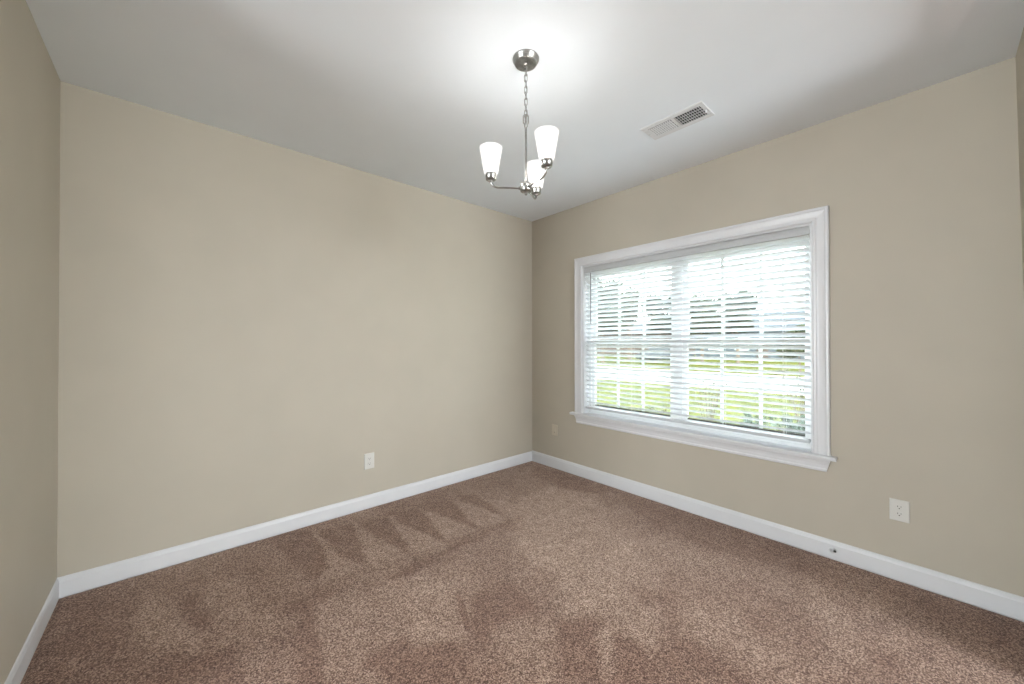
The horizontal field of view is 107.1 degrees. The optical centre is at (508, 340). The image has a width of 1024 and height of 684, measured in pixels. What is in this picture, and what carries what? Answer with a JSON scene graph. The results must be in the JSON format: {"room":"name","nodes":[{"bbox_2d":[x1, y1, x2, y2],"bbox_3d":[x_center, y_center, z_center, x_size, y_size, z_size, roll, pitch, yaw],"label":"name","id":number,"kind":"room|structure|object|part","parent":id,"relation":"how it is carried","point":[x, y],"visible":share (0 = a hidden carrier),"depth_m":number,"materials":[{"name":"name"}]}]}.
{"room":"empty dining room","nodes":[
{"label":"empty dining room","id":0,"kind":"room"},
{"bbox_2d":[0,0,60,683],"bbox_3d":[-1.282,-0.026,0.651,0.140,2.740,3.500,0,-1,-41],"label":"wall","id":1,"kind":"structure","parent":0,"point":[30,83],"depth_m":1.57,"materials":[{"name":"beige paint"}]},
{"bbox_2d":[4,579,58,683],"bbox_3d":[-1.969,1.306,1.535,0.009,0.108,1.250,0,-1,-41],"label":"baseboard","id":2,"kind":"structure","parent":1,"relation":"attached to","point":[22,662],"depth_m":1.64,"materials":[{"name":"white paint"}]},
{"bbox_2d":[57,81,531,577],"bbox_3d":[-2.944,-0.018,1.613,8.740,2.740,0.140,0,-1,-41],"label":"wall","id":3,"kind":"structure","parent":0,"point":[244,321],"depth_m":2.58,"materials":[{"name":"beige paint"}]},
{"bbox_2d":[57,451,531,598],"bbox_3d":[-1.049,1.315,3.169,3.549,0.110,0.015,0,-1,-41],"label":"baseboard","id":4,"kind":"structure","parent":3,"relation":"attached to","point":[71,584],"depth_m":2.56,"materials":[{"name":"white paint"}]},
{"bbox_2d":[364,452,373,469],"bbox_3d":[-1.136,0.986,3.099,0.082,0.128,0.009,0,-1,-41],"label":"wall outlet","id":5,"kind":"object","parent":3,"relation":"attached to","point":[369,457],"visible":1,"depth_m":3.10,"materials":[{"name":"white plastic"}]},
{"bbox_2d":[21,461,1023,683],"bbox_3d":[0.103,1.355,1.861,3.549,0.008,3.500,0,-1,-41],"label":"floor","id":6,"kind":"structure","parent":0,"point":[531,572],"depth_m":1.91,"materials":[{"name":"carpet"}]},
{"bbox_2d":[26,0,1023,221],"bbox_3d":[-0.102,-1.513,-1.603,8.740,0.200,8.740,0,-1,-41],"label":"ceiling","id":7,"kind":"structure","parent":0,"point":[416,93],"depth_m":1.96,"materials":[{"name":"paint"}]},
{"bbox_2d":[485,49,552,199],"bbox_3d":[0.115,-1.052,1.845,0.403,0.676,0.386,0,-1,-41],"label":"chandelier","id":8,"kind":"object","parent":7,"relation":"hanging from","point":[524,60],"visible":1,"depth_m":1.84,"materials":[{"name":"silver metal"}]},
{"bbox_3d":[-0.084,-0.860,1.850,0.047,0.081,0.047,0,0,-4],"label":"bulb","id":9,"kind":"part","parent":8,"relation":"part of","materials":[{"name":"white glass"}]},
{"bbox_3d":[-0.011,-0.766,1.855,0.155,0.050,0.016,0,0,-4],"label":"arm","id":10,"kind":"part","parent":8,"relation":"part of","materials":[{"name":"silver metal"}]},
{"bbox_3d":[0.088,-0.911,1.862,0.011,0.287,0.011,0,-1,-41],"label":"rod","id":11,"kind":"part","parent":8,"relation":"part of","materials":[{"name":"silver metal"}]},
{"bbox_3d":[0.087,-1.220,1.865,0.014,0.247,0.014,0,0,-19],"label":"chain","id":12,"kind":"part","parent":8,"relation":"part of","materials":[{"name":"silver metal"}]},
{"bbox_3d":[0.150,-0.859,2.022,0.047,0.081,0.047,0,0,21],"label":"bulb","id":13,"kind":"part","parent":8,"relation":"part of","materials":[{"name":"white glass"}]},
{"bbox_3d":[0.138,-0.767,1.776,0.016,0.050,0.155,0,0,-30],"label":"arm","id":14,"kind":"part","parent":8,"relation":"part of","materials":[{"name":"silver metal"}]},
{"bbox_3d":[0.175,-0.861,1.714,0.047,0.081,0.047,0,0,-30],"label":"bulb","id":15,"kind":"part","parent":8,"relation":"part of","materials":[{"name":"white glass"}]},
{"bbox_2d":[640,101,714,139],"bbox_3d":[1.066,-1.374,2.398,0.196,0.026,0.386,0,-1,-41],"label":"ceiling vent","id":16,"kind":"object","parent":7,"relation":"in","point":[695,113],"visible":1,"depth_m":2.38,"materials":[{"name":"white metal"}]},
{"bbox_2d":[532,57,1023,596],"bbox_3d":[3.171,-0.027,1.177,0.140,2.740,8.600,0,-1,-41],"label":"wall","id":17,"kind":"structure","parent":0,"point":[920,188],"depth_m":2.19,"materials":[{"name":"beige paint"}]},
{"bbox_2d":[552,424,557,435],"bbox_3d":[0.502,0.965,4.085,0.012,0.116,0.080,0,-1,-41],"label":"cable wall plate","id":18,"kind":"object","parent":17,"relation":"attached to","point":[554,427],"visible":1,"depth_m":4.08,"materials":[{"name":"beige plastic"}]},
{"bbox_2d":[569,205,837,471],"bbox_3d":[1.387,-0.004,3.164,0.190,1.676,2.084,0,-1,-41],"label":"window","id":19,"kind":"structure","parent":17,"relation":"in","point":[815,455],"depth_m":2.81,"materials":[{"name":"white paint"}]},
{"bbox_3d":[1.139,0.345,3.533,0.024,0.712,0.846,0,-1,-41],"label":"sash","id":20,"kind":"part","parent":19,"relation":"part of","materials":[{"name":"white plastic"}]},
{"bbox_3d":[1.156,-0.334,3.553,0.022,0.746,0.846,0,-1,-41],"label":"sash","id":21,"kind":"part","parent":19,"relation":"part of","materials":[{"name":"white plastic"}]},
{"bbox_2d":[584,225,810,442],"bbox_3d":[1.381,-0.035,3.148,0.073,1.420,1.806,0,-1,-41],"label":"window blind","id":22,"kind":"object","parent":19,"relation":"attached to","point":[801,233],"visible":0.95,"depth_m":2.94,"materials":[{"name":"white plastic"}]},
{"bbox_3d":[1.131,-0.022,3.445,0.052,1.355,0.014,0,-1,-41],"label":"ladder cord","id":23,"kind":"part","parent":22,"relation":"part of","materials":[{"name":"white fabric"}]},
{"bbox_3d":[1.387,0.664,3.150,0.048,0.022,1.794,0,-1,-41],"label":"rail","id":24,"kind":"part","parent":22,"relation":"part of","materials":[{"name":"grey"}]},
{"bbox_3d":[1.634,-0.026,2.874,0.052,1.355,0.014,0,-1,-41],"label":"ladder cord","id":25,"kind":"part","parent":22,"relation":"part of","materials":[{"name":"white fabric"}]},
{"bbox_3d":[1.885,-0.029,2.588,0.052,1.355,0.014,0,-1,-41],"label":"ladder cord","id":26,"kind":"part","parent":22,"relation":"part of","materials":[{"name":"white fabric"}]},
{"bbox_3d":[1.442,-0.009,3.204,0.055,1.471,1.814,0,-1,-41],"label":"frame","id":27,"kind":"part","parent":19,"relation":"part of","materials":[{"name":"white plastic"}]},
{"bbox_3d":[1.744,0.340,2.847,0.024,0.712,0.843,0,-1,-41],"label":"sash","id":28,"kind":"part","parent":19,"relation":"part of","materials":[{"name":"white plastic"}]},
{"bbox_3d":[1.761,-0.339,2.867,0.022,0.746,0.843,0,-1,-41],"label":"sash","id":29,"kind":"part","parent":19,"relation":"part of","materials":[{"name":"white plastic"}]},
{"bbox_2d":[532,450,1023,621],"bbox_3d":[1.391,1.309,3.073,0.015,0.117,3.385,0,-1,-41],"label":"baseboard","id":30,"kind":"structure","parent":17,"relation":"attached to","point":[1010,605],"depth_m":2.38,"materials":[{"name":"white paint"}]},
{"bbox_2d":[828,547,835,552],"bbox_3d":[2.012,1.302,2.339,0.028,0.037,0.054,0,0,5],"label":"door stop","id":31,"kind":"object","parent":30,"relation":"attached to","point":[831,549],"visible":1,"depth_m":2.35,"materials":[{"name":"white metal"}]},
{"bbox_2d":[889,498,909,523],"bbox_3d":[2.216,0.963,2.143,0.009,0.120,0.080,0,-1,-41],"label":"wall outlet","id":32,"kind":"object","parent":17,"relation":"attached to","point":[899,510],"visible":1,"depth_m":2.14,"materials":[{"name":"white plastic"}]},
{"bbox_2d":[895,511,903,516],"bbox_3d":[2.214,0.982,2.141,0.003,0.027,0.034,0,-1,-41],"label":"receptacle","id":33,"kind":"object","parent":32,"relation":"attached to","point":[897,513],"depth_m":2.14,"materials":[{"name":"grey plastic"}]},
{"bbox_2d":[895,504,903,509],"bbox_3d":[2.214,0.943,2.142,0.003,0.027,0.034,0,-1,-41],"label":"receptacle","id":34,"kind":"object","parent":32,"relation":"attached to","point":[897,506],"depth_m":2.14,"materials":[{"name":"grey plastic"}]},
{"bbox_2d":[1016,28,1023,294],"bbox_3d":[1.208,-0.029,0.615,3.549,2.740,0.153,0,-1,-41],"label":"wall","id":35,"kind":"structure","parent":0,"point":[1020,52],"depth_m":1.79,"materials":[{"name":"beige paint"}]},
{"label":"outside","id":36,"kind":"structure","parent":0,"visible":0},
{"bbox_2d":[596,354,804,431],"bbox_3d":[20.866,2.221,49.147,89.860,0.300,180.000,0,-1,-41],"label":"lawn","id":37,"kind":"structure","parent":36,"point":[606,357],"depth_m":12.66,"materials":[{"name":"green plant"}]},
{"bbox_2d":[597,278,624,362],"bbox_3d":[8.408,-1.993,34.427,4.179,7.962,5.820,0,0,16],"label":"tree","id":38,"kind":"object","parent":37,"relation":"on","point":[597,278],"visible":0.19,"depth_m":33.37,"materials":[{"name":"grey plant"}]},
{"bbox_2d":[612,287,640,358],"bbox_3d":[12.775,-1.999,41.409,3.624,8.059,4.508,0,0,18],"label":"tree","id":39,"kind":"object","parent":37,"relation":"on","point":[628,353],"visible":0.17,"depth_m":40.79,"materials":[{"name":"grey plant"}]},
{"bbox_2d":[596,318,695,354],"bbox_3d":[22.593,-0.574,62.005,9.800,5.460,15.800,0,-1,-41],"label":"house","id":40,"kind":"structure","parent":37,"relation":"on","point":[689,349],"depth_m":59.20,"materials":[{"name":"brick"}]},
{"bbox_2d":[640,294,671,359],"bbox_3d":[14.740,-1.315,36.269,3.194,6.618,3.988,0,-1,-41],"label":"tree","id":41,"kind":"object","parent":37,"relation":"on","point":[650,294],"visible":0.27,"depth_m":35.85,"materials":[{"name":"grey plant"}]},
{"bbox_2d":[636,348,693,362],"bbox_3d":[13.582,1.241,33.008,1.800,1.446,4.442,0,-1,-41],"label":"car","id":42,"kind":"object","parent":37,"relation":"on","point":[666,354],"visible":0.29,"depth_m":32.55,"materials":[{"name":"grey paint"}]},
{"bbox_2d":[689,294,726,361],"bbox_3d":[17.239,-1.150,33.045,3.088,6.241,3.664,0,-1,-41],"label":"tree","id":43,"kind":"object","parent":37,"relation":"on","point":[715,327],"visible":0.29,"depth_m":32.54,"materials":[{"name":"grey plant"}]},
{"bbox_2d":[690,376,727,420],"bbox_3d":[3.464,1.192,6.517,0.606,1.218,0.566,0,0,15],"label":"shrub","id":44,"kind":"object","parent":37,"relation":"on","point":[714,405],"visible":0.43,"depth_m":6.50,"materials":[{"name":"green plant"}]},
{"bbox_2d":[715,290,758,362],"bbox_3d":[17.569,-1.039,29.225,2.533,5.967,3.048,0,-1,-41],"label":"tree","id":45,"kind":"object","parent":37,"relation":"on","point":[750,320],"visible":0.3,"depth_m":28.68,"materials":[{"name":"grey plant"}]},
{"bbox_2d":[694,311,804,358],"bbox_3d":[28.917,-0.722,41.006,9.800,5.460,13.800,0,-1,-41],"label":"house","id":46,"kind":"structure","parent":37,"relation":"on","point":[790,312],"depth_m":38.60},
{"bbox_3d":[25.527,0.841,38.006,0.080,2.100,1.000,0,-1,-41],"label":"door","id":47,"kind":"part","parent":46,"relation":"part of","materials":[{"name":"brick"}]},
{"bbox_2d":[740,413,776,428],"bbox_3d":[4.198,1.530,6.410,0.604,0.545,0.521,0,-1,-41],"label":"shrub","id":48,"kind":"object","parent":37,"relation":"on","point":[746,414],"visible":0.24,"depth_m":6.47,"materials":[{"name":"green plant"}]},
{"bbox_2d":[771,412,804,433],"bbox_3d":[4.544,1.456,5.846,0.580,0.684,0.751,0,0,4],"label":"shrub","id":49,"kind":"object","parent":37,"relation":"on","point":[802,416],"visible":0.27,"depth_m":5.93,"materials":[{"name":"green plant"}]},
{"bbox_2d":[775,369,804,423],"bbox_3d":[5.941,1.159,7.630,0.806,1.296,0.689,0,0,1],"label":"shrub","id":50,"kind":"object","parent":37,"relation":"on","point":[800,389],"visible":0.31,"depth_m":7.66,"materials":[{"name":"green plant"}]},
{"bbox_2d":[776,324,804,371],"bbox_3d":[17.050,0.427,22.008,2.316,2.939,1.862,0,0,8],"label":"tree","id":51,"kind":"object","parent":37,"relation":"on","point":[790,331],"visible":0.27,"depth_m":21.83,"materials":[{"name":"green plant"}]},
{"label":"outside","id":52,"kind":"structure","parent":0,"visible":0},
{"bbox_2d":[596,366,804,395],"bbox_3d":[-0.380,1.966,30.424,8.500,0.035,180.000,0,-1,-41],"label":"street","id":53,"kind":"structure","parent":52,"point":[599,370],"depth_m":18.07,"materials":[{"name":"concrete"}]}
]}

